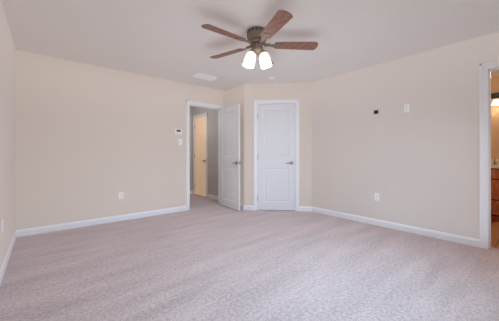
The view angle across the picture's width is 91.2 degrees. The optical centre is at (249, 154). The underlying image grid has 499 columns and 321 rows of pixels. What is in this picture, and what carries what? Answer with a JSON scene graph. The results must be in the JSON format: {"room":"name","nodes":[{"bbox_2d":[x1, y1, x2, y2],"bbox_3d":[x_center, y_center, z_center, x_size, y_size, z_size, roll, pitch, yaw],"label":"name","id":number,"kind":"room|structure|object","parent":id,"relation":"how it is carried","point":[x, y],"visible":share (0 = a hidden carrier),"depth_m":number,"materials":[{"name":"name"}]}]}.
{"room":"empty bedroom","nodes":[
{"label":"empty bedroom","id":0,"kind":"room"},
{"bbox_2d":[0,0,14,268],"bbox_3d":[-1.545,-0.145,1.301,0.115,2.440,5.030,0,0,-40],"label":"wall","id":1,"kind":"structure","parent":0,"point":[7,49],"depth_m":2.44,"materials":[{"name":"paint"}]},
{"bbox_2d":[15,50,223,229],"bbox_3d":[-1.735,-0.145,4.350,3.515,2.440,0.115,0,0,-40],"label":"wall","id":2,"kind":"structure","parent":0,"point":[86,135],"depth_m":3.73,"materials":[{"name":"paint"}]},
{"bbox_2d":[175,129,181,134],"bbox_3d":[-1.330,-0.425,4.596,0.144,0.110,0.030,0,0,-40],"label":"thermostat","id":3,"kind":"object","parent":2,"relation":"attached to","point":[177,131],"visible":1,"depth_m":4.58,"materials":[{"name":"white plastic"}]},
{"bbox_2d":[186,100,223,209],"bbox_3d":[-0.926,0.015,5.028,0.865,2.120,0.149,0,0,-40],"label":"door frame","id":4,"kind":"structure","parent":2,"relation":"attached to","point":[188,103],"depth_m":4.74,"materials":[{"name":"white paint"}]},
{"bbox_2d":[220,104,240,209],"bbox_3d":[-0.417,0.048,4.921,0.150,2.030,0.716,0,0,-40],"label":"entry door","id":5,"kind":"structure","parent":2,"relation":"in","point":[230,162],"depth_m":4.87,"materials":[{"name":"white paint"}]},
{"bbox_2d":[190,106,192,190],"bbox_3d":[-2.105,-0.145,6.285,1.365,2.440,0.115,0,0,-40],"label":"wall","id":6,"kind":"structure","parent":0,"point":[191,107],"depth_m":6.65,"materials":[{"name":"paint"}]},
{"bbox_2d":[193,107,217,195],"bbox_3d":[-1.022,-0.145,6.146,0.115,2.440,1.720,0,0,-40],"label":"wall","id":7,"kind":"structure","parent":0,"point":[212,113],"depth_m":5.90,"materials":[{"name":"paint"}]},
{"bbox_2d":[194,116,205,196],"bbox_3d":[-1.271,0.048,6.386,0.147,2.030,0.617,0,0,-40],"label":"hall door","id":8,"kind":"structure","parent":7,"relation":"in","point":[200,123],"depth_m":6.37,"materials":[{"name":"brown paint"}]},
{"bbox_2d":[193,112,207,197],"bbox_3d":[-1.247,0.015,6.401,0.133,2.120,0.760,0,0,-40],"label":"door frame","id":9,"kind":"structure","parent":7,"relation":"attached to","point":[203,114],"depth_m":6.21,"materials":[{"name":"white paint"}]},
{"bbox_2d":[190,191,217,200],"bbox_3d":[-1.508,1.029,5.663,1.250,0.092,1.605,0,0,-40],"label":"baseboard","id":10,"kind":"structure","parent":7,"relation":"attached to","point":[191,192],"depth_m":5.91,"materials":[{"name":"white paint"}]},
{"bbox_2d":[224,84,243,204],"bbox_3d":[-0.227,-0.145,5.077,0.270,2.440,0.710,0,0,-40],"label":"wall","id":11,"kind":"structure","parent":0,"point":[235,95],"depth_m":4.81,"materials":[{"name":"paint"}]},
{"bbox_2d":[0,194,498,320],"bbox_3d":[-0.532,1.125,3.274,4.575,0.100,7.120,0,0,-40],"label":"floor","id":12,"kind":"structure","parent":0,"point":[208,261],"depth_m":2.27,"materials":[{"name":"beige carpet"}]},
{"bbox_2d":[2,0,498,90],"bbox_3d":[0.367,-1.415,4.028,6.920,0.100,7.120,0,0,-40],"label":"ceiling","id":13,"kind":"structure","parent":0,"point":[163,39],"depth_m":2.76,"materials":[{"name":"paint"}]},
{"bbox_2d":[191,72,219,80],"bbox_3d":[-0.781,-1.359,4.292,0.430,0.018,0.270,0,0,-40],"label":"ceiling vent","id":14,"kind":"object","parent":13,"relation":"in","point":[196,75],"visible":1,"depth_m":4.25,"materials":[{"name":"white metal"}]},
{"bbox_2d":[201,10,317,68],"bbox_3d":[0.047,-1.162,2.682,1.250,0.406,1.295,0,0,-40],"label":"ceiling fan","id":15,"kind":"object","parent":13,"relation":"hanging from","point":[257,37],"depth_m":2.65,"materials":[{"name":"brown wood"}]},
{"bbox_2d":[244,82,311,206],"bbox_3d":[0.542,-0.145,4.725,1.283,2.440,0.115,0,0,5],"label":"wall","id":16,"kind":"structure","parent":0,"point":[302,91],"depth_m":4.65,"materials":[{"name":"paint"}]},
{"bbox_2d":[0,204,479,285],"bbox_3d":[0.092,1.029,2.675,4.160,0.092,4.800,0,0,-40],"label":"baseboard","id":17,"kind":"structure","parent":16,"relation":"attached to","point":[475,242],"depth_m":3.54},
{"bbox_2d":[258,104,294,209],"bbox_3d":[0.514,0.048,4.710,0.714,2.030,0.152,0,0,8],"label":"closet door","id":18,"kind":"structure","parent":16,"relation":"in","point":[276,122],"depth_m":4.68,"materials":[{"name":"white paint"}]},
{"bbox_2d":[254,99,298,210],"bbox_3d":[0.517,0.015,4.719,0.860,2.120,0.133,0,0,5],"label":"door frame","id":19,"kind":"structure","parent":16,"relation":"attached to","point":[284,101],"depth_m":4.66,"materials":[{"name":"white paint"}]},
{"bbox_2d":[312,32,498,238],"bbox_3d":[2.245,-0.145,3.434,0.115,2.440,3.425,0,0,-40],"label":"wall","id":20,"kind":"structure","parent":0,"point":[422,163],"depth_m":3.42,"materials":[{"name":"paint"}]},
{"bbox_2d":[373,109,378,114],"bbox_3d":[1.918,-0.645,3.711,0.033,0.090,0.090,0,0,-40],"label":"outlet box","id":21,"kind":"object","parent":20,"relation":"attached to","point":[375,111],"visible":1,"depth_m":3.71,"materials":[{"name":"plastic"}]},
{"bbox_2d":[374,193,378,200],"bbox_3d":[1.933,0.645,3.711,0.010,0.115,0.070,0,0,-40],"label":"outlet","id":22,"kind":"object","parent":20,"relation":"attached to","point":[376,195],"visible":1,"depth_m":3.71,"materials":[{"name":"white plastic"}]},
{"bbox_2d":[404,104,409,112],"bbox_3d":[2.190,-0.645,3.404,0.010,0.115,0.070,0,0,-40],"label":"outlet","id":23,"kind":"object","parent":20,"relation":"attached to","point":[406,106],"visible":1,"depth_m":3.40,"materials":[{"name":"white plastic"}]},
{"bbox_2d":[480,60,498,248],"bbox_3d":[2.994,0.015,2.542,0.149,2.120,0.864,0,0,-40],"label":"door frame","id":24,"kind":"structure","parent":20,"relation":"attached to","point":[485,68],"depth_m":2.80,"materials":[{"name":"white paint"}]},
{"bbox_2d":[491,76,498,158],"bbox_3d":[4.385,-0.145,4.244,0.115,2.440,1.915,0,0,-40],"label":"wall","id":25,"kind":"structure","parent":0,"point":[494,80],"depth_m":4.27,"materials":[{"name":"paint"}]},
{"bbox_2d":[491,93,498,105],"bbox_3d":[4.235,-0.958,4.193,0.181,0.225,0.560,0,0,-40],"label":"sconce","id":26,"kind":"object","parent":25,"relation":"attached to","point":[495,96],"visible":0.44,"depth_m":4.21,"materials":[{"name":"white glass"}]},
{"bbox_2d":[491,221,498,247],"bbox_3d":[3.636,1.126,3.691,2.345,0.098,2.400,0,0,-40],"label":"floor","id":27,"kind":"structure","parent":0,"point":[494,225],"depth_m":3.29,"materials":[{"name":"brown wood"}]},
{"bbox_2d":[491,158,498,221],"bbox_3d":[4.052,0.565,4.059,0.609,1.020,1.490,0,0,-40],"label":"vanity","id":28,"kind":"object","parent":27,"relation":"on","point":[494,162],"visible":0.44,"depth_m":3.86,"materials":[{"name":"brown wood"}]}
]}

